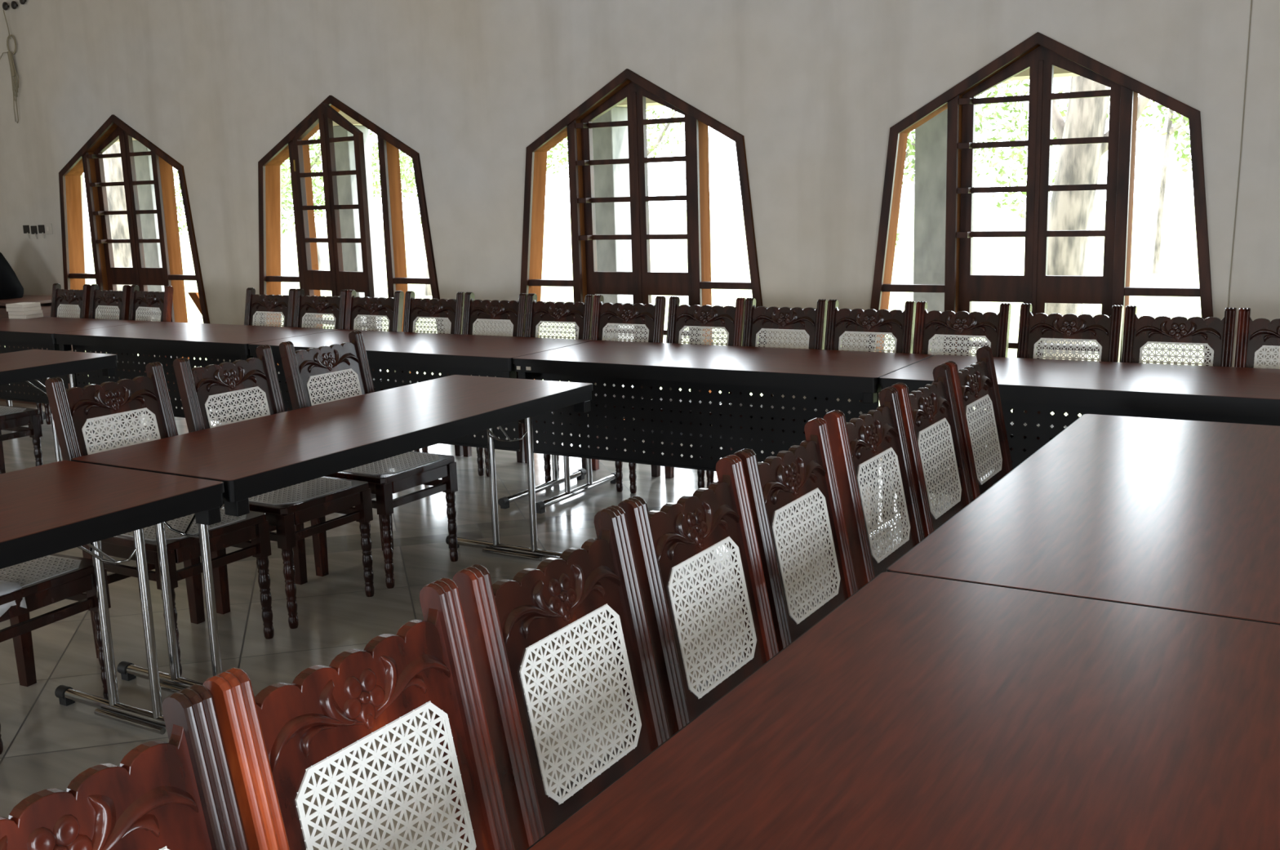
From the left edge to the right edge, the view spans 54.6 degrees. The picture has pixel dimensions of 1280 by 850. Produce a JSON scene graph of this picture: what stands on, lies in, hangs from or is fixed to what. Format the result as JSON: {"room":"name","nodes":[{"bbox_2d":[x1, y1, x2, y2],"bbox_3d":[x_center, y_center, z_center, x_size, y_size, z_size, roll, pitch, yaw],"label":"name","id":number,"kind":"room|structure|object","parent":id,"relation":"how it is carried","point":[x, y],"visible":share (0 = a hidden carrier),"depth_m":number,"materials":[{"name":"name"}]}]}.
{"room":"conference room","nodes":[
{"label":"conference room","id":0,"kind":"room"},
{"bbox_2d":[0,398,986,849],"bbox_3d":[-3.115,1.007,3.628,14.500,0.120,10.940,5,12,31],"label":"floor","id":1,"kind":"structure","parent":0,"point":[47,743],"depth_m":4.58,"materials":[{"name":"tile"}]},
{"bbox_2d":[0,404,43,473],"bbox_3d":[-3.570,-0.094,6.625,0.517,0.959,0.444,5,12,31],"label":"dining chair","id":2,"kind":"object","parent":1,"relation":"on","point":[11,418],"visible":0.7,"depth_m":6.67,"materials":[{"name":"brown wood"}]},
{"bbox_2d":[5,283,90,424],"bbox_3d":[-4.321,-0.533,9.068,0.444,0.959,0.517,5,13,34],"label":"dining chair","id":3,"kind":"object","parent":1,"relation":"on","point":[80,299],"visible":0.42,"depth_m":9.14,"materials":[{"name":"brown wood"}]},
{"bbox_2d":[0,294,102,404],"bbox_3d":[-5.433,-0.665,10.391,2.150,0.795,0.622,5,12,31],"label":"base cabinet","id":4,"kind":"object","parent":1,"relation":"on","point":[45,301],"visible":0.05,"depth_m":9.84,"materials":[{"name":"brown wood"}]},
{"bbox_2d":[0,252,23,299],"bbox_3d":[-5.397,-1.282,10.262,0.744,0.460,0.448,5,12,31],"label":"cover","id":5,"kind":"object","parent":4,"relation":"on","point":[11,287],"visible":1,"depth_m":10.12,"materials":[{"name":"black fabric"}]},
{"bbox_2d":[0,471,111,754],"bbox_3d":[-1.956,0.410,3.695,0.517,0.959,0.444,4,12,26],"label":"dining chair","id":6,"kind":"object","parent":1,"relation":"on","point":[60,577],"visible":0.56,"depth_m":3.70,"materials":[{"name":"brown wood"}]},
{"bbox_2d":[0,349,117,462],"bbox_3d":[-3.506,0.137,5.955,0.724,0.750,1.870,5,12,31],"label":"folding table","id":7,"kind":"object","parent":1,"relation":"on","point":[30,364],"visible":0.68,"depth_m":6.35,"materials":[{"name":"brown wood"}]},
{"bbox_2d":[0,316,153,441],"bbox_3d":[-4.031,-0.310,8.405,1.406,0.750,0.740,5,12,31],"label":"folding table","id":8,"kind":"object","parent":1,"relation":"on","point":[39,332],"visible":0.37,"depth_m":8.08,"materials":[{"name":"brown wood"}]},
{"bbox_2d":[8,313,43,319],"bbox_3d":[-4.368,-0.774,8.824,0.170,0.026,0.150,3,12,23],"label":"paper stack","id":9,"kind":"object","parent":8,"relation":"on","point":[39,315],"visible":0.84,"depth_m":8.77,"materials":[{"name":"beige paper"}]},
{"bbox_2d":[8,309,42,315],"bbox_3d":[-4.366,-0.799,8.812,0.170,0.026,0.150,4,12,28],"label":"paper stack","id":10,"kind":"object","parent":9,"relation":"on","point":[40,311],"visible":0.88,"depth_m":8.76,"materials":[{"name":"beige paper"}]},
{"bbox_2d":[5,306,41,311],"bbox_3d":[-4.374,-0.825,8.806,0.170,0.026,0.150,2,11,21],"label":"paper stack","id":11,"kind":"object","parent":10,"relation":"on","point":[37,308],"visible":0.84,"depth_m":8.75,"materials":[{"name":"beige paper"}]},
{"bbox_2d":[5,302,40,307],"bbox_3d":[-4.373,-0.850,8.793,0.170,0.026,0.150,4,12,26],"label":"paper stack","id":12,"kind":"object","parent":11,"relation":"on","point":[23,304],"visible":1,"depth_m":8.75,"materials":[{"name":"beige paper"}]},
{"bbox_2d":[40,284,131,424],"bbox_3d":[-3.936,-0.501,8.838,0.444,0.959,0.517,5,13,34],"label":"dining chair","id":13,"kind":"object","parent":1,"relation":"on","point":[120,300],"visible":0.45,"depth_m":8.91,"materials":[{"name":"brown wood"}]},
{"bbox_2d":[0,460,224,734],"bbox_3d":[-1.924,0.662,2.920,0.725,0.750,1.855,5,12,31],"label":"folding table","id":14,"kind":"object","parent":1,"relation":"on","point":[49,508],"visible":0.9,"depth_m":3.40,"materials":[{"name":"brown wood"}]},
{"bbox_2d":[0,683,248,849],"bbox_3d":[-0.407,0.827,1.240,0.517,0.959,0.444,5,12,31],"label":"dining chair","id":15,"kind":"object","parent":1,"relation":"on","point":[179,793],"visible":1,"depth_m":1.38,"materials":[{"name":"brown wood"}]},
{"bbox_2d":[77,284,173,428],"bbox_3d":[-3.550,-0.469,8.608,0.444,0.959,0.517,5,13,34],"label":"dining chair","id":16,"kind":"object","parent":1,"relation":"on","point":[139,300],"visible":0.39,"depth_m":8.69,"materials":[{"name":"brown wood"}]},
{"bbox_2d":[44,361,274,675],"bbox_3d":[-1.622,0.297,4.240,0.517,0.959,0.444,5,12,31],"label":"dining chair","id":17,"kind":"object","parent":1,"relation":"on","point":[72,409],"visible":0.66,"depth_m":4.22,"materials":[{"name":"brown wood"}]},
{"bbox_2d":[54,321,341,448],"bbox_3d":[-2.690,-0.200,7.606,1.716,0.750,0.740,5,12,31],"label":"folding table","id":18,"kind":"object","parent":1,"relation":"on","point":[208,341],"visible":0.35,"depth_m":7.37,"materials":[{"name":"brown wood"}]},
{"bbox_2d":[226,287,296,415],"bbox_3d":[-2.504,-0.378,7.956,0.444,0.959,0.517,5,12,31],"label":"dining chair","id":19,"kind":"object","parent":1,"relation":"on","point":[257,304],"visible":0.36,"depth_m":8.06,"materials":[{"name":"brown wood"}]},
{"bbox_2d":[173,344,374,628],"bbox_3d":[-1.360,0.209,4.668,0.517,0.959,0.444,5,12,31],"label":"dining chair","id":20,"kind":"object","parent":1,"relation":"on","point":[197,385],"visible":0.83,"depth_m":4.63,"materials":[{"name":"brown wood"}]},
{"bbox_2d":[250,288,347,415],"bbox_3d":[-2.118,-0.346,7.727,0.444,0.959,0.517,5,12,31],"label":"dining chair","id":21,"kind":"object","parent":1,"relation":"on","point":[335,306],"visible":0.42,"depth_m":7.83,"materials":[{"name":"brown wood"}]},
{"bbox_2d":[71,374,592,693],"bbox_3d":[-0.963,0.337,4.491,0.725,0.750,1.863,5,12,31],"label":"folding table","id":22,"kind":"object","parent":1,"relation":"on","point":[252,457],"visible":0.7,"depth_m":4.12,"materials":[{"name":"brown wood"}]},
{"bbox_2d":[312,289,404,403],"bbox_3d":[-1.735,-0.315,7.499,0.444,0.959,0.517,5,12,31],"label":"dining chair","id":23,"kind":"object","parent":1,"relation":"on","point":[390,308],"visible":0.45,"depth_m":7.59,"materials":[{"name":"brown wood"}]},
{"bbox_2d":[202,577,515,849],"bbox_3d":[-0.177,0.749,1.616,0.517,0.959,0.444,5,12,31],"label":"dining chair","id":24,"kind":"object","parent":1,"relation":"on","point":[276,739],"visible":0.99,"depth_m":1.66,"materials":[{"name":"brown wood"}]},
{"bbox_2d":[279,330,457,588],"bbox_3d":[-1.098,0.120,5.096,0.517,0.959,0.444,5,12,31],"label":"dining chair","id":25,"kind":"object","parent":1,"relation":"on","point":[413,468],"visible":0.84,"depth_m":5.05,"materials":[{"name":"brown wood"}]},
{"bbox_2d":[373,290,465,456],"bbox_3d":[-1.325,-0.281,7.254,0.444,0.959,0.517,5,12,31],"label":"dining chair","id":26,"kind":"object","parent":1,"relation":"on","point":[451,310],"visible":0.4,"depth_m":7.35,"materials":[{"name":"brown wood"}]},
{"bbox_2d":[248,328,593,508],"bbox_3d":[-1.181,-0.076,6.708,1.796,0.750,0.740,5,12,31],"label":"folding table","id":27,"kind":"object","parent":1,"relation":"on","point":[491,356],"visible":0.24,"depth_m":6.36,"materials":[{"name":"brown wood"}]},
{"bbox_2d":[422,292,528,475],"bbox_3d":[-0.935,-0.249,7.023,0.444,0.959,0.517,5,12,31],"label":"dining chair","id":28,"kind":"object","parent":1,"relation":"on","point":[513,312],"visible":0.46,"depth_m":7.11,"materials":[{"name":"brown wood"}]},
{"bbox_2d":[483,293,594,482],"bbox_3d":[-0.550,-0.217,6.794,0.444,0.959,0.517,5,12,31],"label":"dining chair","id":29,"kind":"object","parent":1,"relation":"on","point":[580,314],"visible":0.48,"depth_m":6.88,"materials":[{"name":"brown wood"}]},
{"bbox_2d":[452,505,671,849],"bbox_3d":[0.063,0.668,2.009,0.517,0.959,0.444,5,12,31],"label":"dining chair","id":30,"kind":"object","parent":1,"relation":"on","point":[506,620],"visible":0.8,"depth_m":2.02,"materials":[{"name":"brown wood"}]},
{"bbox_2d":[556,294,666,491],"bbox_3d":[-0.167,-0.186,6.566,0.444,0.959,0.517,5,12,31],"label":"dining chair","id":31,"kind":"object","parent":1,"relation":"on","point":[650,316],"visible":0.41,"depth_m":6.65,"materials":[{"name":"brown wood"}]},
{"bbox_2d":[625,296,746,493],"bbox_3d":[0.241,-0.152,6.323,0.444,0.959,0.517,5,12,31],"label":"dining chair","id":32,"kind":"object","parent":1,"relation":"on","point":[730,318],"visible":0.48,"depth_m":6.41,"materials":[{"name":"brown wood"}]},
{"bbox_2d":[617,454,778,736],"bbox_3d":[0.303,0.587,2.401,0.517,0.959,0.444,5,12,31],"label":"dining chair","id":33,"kind":"object","parent":1,"relation":"on","point":[666,540],"visible":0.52,"depth_m":2.42,"materials":[{"name":"brown wood"}]},
{"bbox_2d":[512,340,933,537],"bbox_3d":[0.369,0.052,5.786,1.813,0.750,0.740,5,12,31],"label":"folding table","id":34,"kind":"object","parent":1,"relation":"on","point":[843,375],"visible":0.72,"depth_m":5.57,"materials":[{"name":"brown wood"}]},
{"bbox_2d":[516,365,530,370],"bbox_3d":[-0.548,-0.268,5.845,0.080,0.016,0.004,5,12,31],"label":"label","id":35,"kind":"object","parent":34,"relation":"attached to","point":[518,367],"visible":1,"depth_m":5.83,"materials":[{"name":"beige plastic"}]},
{"bbox_2d":[706,297,827,511],"bbox_3d":[0.622,-0.121,6.096,0.444,0.959,0.517,5,12,31],"label":"dining chair","id":36,"kind":"object","parent":1,"relation":"on","point":[810,321],"visible":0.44,"depth_m":6.19,"materials":[{"name":"brown wood"}]},
{"bbox_2d":[733,417,858,652],"bbox_3d":[0.540,0.507,2.787,0.517,0.959,0.444,5,12,31],"label":"dining chair","id":37,"kind":"object","parent":1,"relation":"on","point":[775,485],"visible":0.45,"depth_m":2.82,"materials":[{"name":"brown wood"}]},
{"bbox_2d":[791,299,915,515],"bbox_3d":[1.006,-0.089,5.867,0.444,0.959,0.517,5,12,31],"label":"dining chair","id":38,"kind":"object","parent":1,"relation":"on","point":[899,324],"visible":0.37,"depth_m":5.97,"materials":[{"name":"brown wood"}]},
{"bbox_2d":[822,386,924,589],"bbox_3d":[0.800,0.418,3.212,0.517,0.959,0.444,5,12,31],"label":"dining chair","id":39,"kind":"object","parent":1,"relation":"on","point":[855,443],"visible":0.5,"depth_m":3.23,"materials":[{"name":"brown wood"}]},
{"bbox_2d":[526,571,1279,849],"bbox_3d":[0.354,0.849,1.568,0.783,0.750,1.863,5,12,31],"label":"folding table","id":40,"kind":"object","parent":1,"relation":"on","point":[919,712],"visible":1,"depth_m":1.72,"materials":[{"name":"brown wood"}]},
{"bbox_2d":[890,364,973,537],"bbox_3d":[1.042,0.337,3.608,0.517,0.959,0.444,5,12,31],"label":"dining chair","id":41,"kind":"object","parent":1,"relation":"on","point":[931,405],"visible":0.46,"depth_m":3.65,"materials":[{"name":"brown wood"}]},
{"bbox_2d":[881,301,1011,519],"bbox_3d":[1.389,-0.058,5.639,0.444,0.959,0.517,5,12,31],"label":"dining chair","id":42,"kind":"object","parent":1,"relation":"on","point":[993,326],"visible":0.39,"depth_m":5.74,"materials":[{"name":"brown wood"}]},
{"bbox_2d":[942,346,1013,499],"bbox_3d":[1.280,0.256,3.997,0.517,0.959,0.444,5,12,31],"label":"dining chair","id":43,"kind":"object","parent":1,"relation":"on","point":[973,384],"visible":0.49,"depth_m":4.05,"materials":[{"name":"brown wood"}]},
{"bbox_2d":[1009,302,1123,462],"bbox_3d":[1.805,-0.023,5.392,0.444,0.959,0.517,5,12,31],"label":"dining chair","id":44,"kind":"object","parent":1,"relation":"on","point":[1105,331],"visible":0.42,"depth_m":5.49,"materials":[{"name":"brown wood"}]},
{"bbox_2d":[879,354,1279,510],"bbox_3d":[1.927,0.180,4.859,1.814,0.750,0.740,5,12,31],"label":"folding table","id":45,"kind":"object","parent":1,"relation":"on","point":[1227,394],"visible":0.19,"depth_m":4.69,"materials":[{"name":"brown wood"}]},
{"bbox_2d":[886,413,1279,624],"bbox_3d":[1.319,0.522,3.145,0.783,0.750,1.883,5,12,31],"label":"folding table","id":46,"kind":"object","parent":1,"relation":"on","point":[1181,515],"visible":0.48,"depth_m":2.77,"materials":[{"name":"brown wood"}]},
{"bbox_2d":[1121,305,1236,366],"bbox_3d":[2.189,0.008,5.163,0.444,0.959,0.517,5,12,31],"label":"dining chair","id":47,"kind":"object","parent":1,"relation":"on","point":[1218,335],"visible":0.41,"depth_m":5.26,"materials":[{"name":"brown wood"}]},
{"bbox_2d":[1234,307,1279,368],"bbox_3d":[2.571,0.040,4.936,0.444,0.959,0.517,5,12,31],"label":"dining chair","id":48,"kind":"object","parent":1,"relation":"on","point":[1252,336],"visible":0.23,"depth_m":5.12,"materials":[{"name":"brown wood"}]},
{"bbox_2d":[0,0,1279,402],"bbox_3d":[-0.420,-2.098,7.728,14.500,4.300,0.200,5,12,31],"label":"wall","id":49,"kind":"structure","parent":0,"point":[815,91],"depth_m":7.70,"materials":[{"name":"paint"}]},
{"bbox_2d":[2,1,8,10],"bbox_3d":[-5.238,-3.460,10.252,0.064,0.066,0.040,5,12,31],"label":"wall hook","id":50,"kind":"object","parent":49,"relation":"attached to","point":[5,6],"visible":1,"depth_m":10.23,"materials":[{"name":"black metal"}]},
{"bbox_2d":[0,9,18,123],"bbox_3d":[-5.281,-2.985,10.361,0.265,0.909,0.040,5,12,31],"label":"hanging cord","id":51,"kind":"object","parent":50,"relation":"hanging from","point":[10,54],"visible":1,"depth_m":10.33,"materials":[{"name":"grey fabric"}]},
{"bbox_2d":[10,0,17,8],"bbox_3d":[-5.136,-3.449,10.192,0.064,0.066,0.040,5,12,31],"label":"wall hook","id":52,"kind":"object","parent":49,"relation":"attached to","point":[14,5],"visible":1,"depth_m":10.17,"materials":[{"name":"black metal"}]},
{"bbox_2d":[19,0,26,4],"bbox_3d":[-5.034,-3.466,10.126,0.064,0.066,0.040,5,12,31],"label":"wall hook","id":53,"kind":"object","parent":49,"relation":"attached to","point":[22,2],"visible":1,"depth_m":10.11,"materials":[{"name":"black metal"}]},
{"bbox_2d":[22,225,30,238],"bbox_3d":[-5.275,-1.659,10.657,0.077,0.112,0.026,5,12,31],"label":"wall socket","id":54,"kind":"object","parent":49,"relation":"attached to","point":[26,228],"visible":1,"depth_m":10.65,"materials":[{"name":"black plastic"}]},
{"bbox_2d":[30,226,37,239],"bbox_3d":[-5.183,-1.645,10.604,0.077,0.112,0.026,5,12,31],"label":"wall socket","id":55,"kind":"object","parent":49,"relation":"attached to","point":[33,228],"visible":1,"depth_m":10.59,"materials":[{"name":"black plastic"}]},
{"bbox_2d":[37,224,44,238],"bbox_3d":[-5.093,-1.643,10.548,0.077,0.112,0.026,5,12,31],"label":"wall socket","id":56,"kind":"object","parent":49,"relation":"attached to","point":[41,228],"visible":1,"depth_m":10.54,"materials":[{"name":"black plastic"}]},
{"bbox_2d":[44,223,53,234],"bbox_3d":[-5.007,-1.658,10.499,0.090,0.090,0.016,5,12,31],"label":"wall switch","id":57,"kind":"object","parent":49,"relation":"attached to","point":[48,227],"visible":1,"depth_m":10.49,"materials":[{"name":"beige plastic"}]},
{"bbox_2d":[58,114,213,391],"bbox_3d":[-4.102,-1.387,10.087,1.910,2.205,0.172,5,12,31],"label":"window","id":58,"kind":"structure","parent":49,"relation":"in","point":[88,160],"depth_m":10.05,"materials":[{"name":"brown wood"}]},
{"bbox_2d":[257,95,448,375],"bbox_3d":[-2.116,-1.208,8.823,1.910,2.205,0.316,5,12,31],"label":"window","id":59,"kind":"structure","parent":49,"relation":"in","point":[295,145],"depth_m":8.69,"materials":[{"name":"brown wood"}]},
{"bbox_2d":[520,68,773,430],"bbox_3d":[-0.005,-1.050,7.649,1.910,2.205,0.172,5,12,31],"label":"window","id":60,"kind":"structure","parent":49,"relation":"in","point":[695,283],"depth_m":7.59,"materials":[{"name":"brown wood"}]},
{"bbox_2d":[860,31,1213,460],"bbox_3d":[2.048,-0.881,6.427,1.910,2.205,0.172,5,12,31],"label":"window","id":61,"kind":"structure","parent":49,"relation":"in","point":[1039,52],"depth_m":6.35,"materials":[{"name":"brown wood"}]},
{"bbox_2d":[1227,0,1252,307],"bbox_3d":[2.797,-1.664,5.724,0.042,3.800,0.006,5,12,31],"label":"wire","id":62,"kind":"object","parent":49,"relation":"attached to","point":[1251,0],"visible":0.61,"depth_m":5.80,"materials":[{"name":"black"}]},
{"label":"outside","id":63,"kind":"structure","parent":0,"visible":0},
{"bbox_2d":[85,199,1204,417],"bbox_3d":[16.348,-7.526,46.032,100.000,0.001,83.250,5,12,31],"label":"lawn","id":64,"kind":"structure","parent":63,"point":[992,255],"depth_m":29.33,"materials":[{"name":"green plant"}]},
{"bbox_2d":[102,136,375,291],"bbox_3d":[-5.692,-3.987,17.359,3.806,5.038,1.335,-4,11,-13],"label":"tree","id":65,"kind":"object","parent":64,"relation":"on","point":[113,166],"visible":0.1,"depth_m":16.99,"materials":[{"name":"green plant"}]},
{"bbox_2d":[173,159,317,234],"bbox_3d":[-9.974,-5.912,29.309,4.786,4.624,2.996,5,12,31],"label":"tree","id":66,"kind":"object","parent":64,"relation":"on","point":[180,202],"visible":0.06,"depth_m":29.91,"materials":[{"name":"green plant"}]},
{"bbox_2d":[281,131,416,270],"bbox_3d":[-6.118,-4.847,24.120,4.786,4.208,2.495,5,12,31],"label":"tree","id":67,"kind":"object","parent":64,"relation":"on","point":[284,184],"visible":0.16,"depth_m":24.41,"materials":[{"name":"green plant"}]},
{"bbox_2d":[368,131,568,295],"bbox_3d":[-3.240,-4.089,20.736,4.684,3.822,2.302,5,12,31],"label":"tree","id":68,"kind":"object","parent":64,"relation":"on","point":[428,288],"visible":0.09,"depth_m":20.92,"materials":[{"name":"green plant"}]},
{"bbox_2d":[546,105,684,179],"bbox_3d":[-0.711,-5.338,25.332,3.846,4.422,2.477,5,12,31],"label":"tree","id":69,"kind":"object","parent":64,"relation":"on","point":[651,148],"visible":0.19,"depth_m":24.80,"materials":[{"name":"green plant"}]},
{"bbox_2d":[895,80,1068,245],"bbox_3d":[3.431,-2.979,14.875,3.507,3.429,1.822,5,12,31],"label":"tree","id":70,"kind":"object","parent":64,"relation":"on","point":[911,144],"visible":0.22,"depth_m":14.32,"materials":[{"name":"green plant"}]},
{"bbox_2d":[1044,75,1191,360],"bbox_3d":[4.868,-2.925,11.100,3.165,4.606,1.482,-10,13,-36],"label":"tree","id":71,"kind":"object","parent":64,"relation":"on","point":[1077,164],"visible":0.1,"depth_m":10.52,"materials":[{"name":"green plant"}]},
{"bbox_2d":[1106,93,1189,273],"bbox_3d":[9.287,-4.764,20.137,3.893,4.602,2.410,5,12,31],"label":"tree","id":72,"kind":"object","parent":64,"relation":"on","point":[1170,130],"visible":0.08,"depth_m":20.62,"materials":[{"name":"green plant"}]},
{"bbox_3d":[-0.086,-0.041,8.671,17.000,0.090,1.009,5,12,31],"label":"floor","id":73,"kind":"structure","parent":64,"relation":"on","visible":0},
{"bbox_2d":[132,140,171,357],"bbox_3d":[-4.337,-1.504,11.226,0.250,2.092,0.250,5,12,31],"label":"concrete column","id":74,"kind":"structure","parent":73,"relation":"on","point":[144,168],"depth_m":11.02,"materials":[{"name":"white concrete"}]},
{"bbox_2d":[187,292,201,314],"bbox_3d":[-3.480,-0.707,10.364,0.738,0.790,0.035,5,12,31],"label":"plank","id":75,"kind":"object","parent":73,"relation":"on","point":[194,296],"visible":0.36,"depth_m":10.43,"materials":[{"name":"brown wood"}]},
{"bbox_2d":[333,124,382,371],"bbox_3d":[-2.292,-1.336,10.009,0.250,2.092,0.250,5,12,31],"label":"concrete column","id":76,"kind":"structure","parent":73,"relation":"on","point":[344,151],"depth_m":9.83,"materials":[{"name":"white concrete"}]},
{"bbox_2d":[114,65,1079,143],"bbox_3d":[-0.156,-2.369,8.232,17.000,0.470,1.009,5,12,31],"label":"roof","id":77,"kind":"structure","parent":76,"relation":"on","point":[1058,72],"depth_m":7.21,"materials":[{"name":"beige paint"}]},
{"bbox_2d":[591,106,634,387],"bbox_3d":[-0.209,-1.165,8.769,0.250,2.092,0.250,5,12,31],"label":"concrete column","id":78,"kind":"structure","parent":73,"relation":"on","point":[611,180],"depth_m":8.58,"materials":[{"name":"white concrete"}]},
{"bbox_2d":[913,108,947,355],"bbox_3d":[1.827,-0.998,7.558,0.250,2.092,0.250,5,12,31],"label":"concrete column","id":79,"kind":"structure","parent":73,"relation":"on","point":[931,137],"depth_m":7.41,"materials":[{"name":"grey concrete"}]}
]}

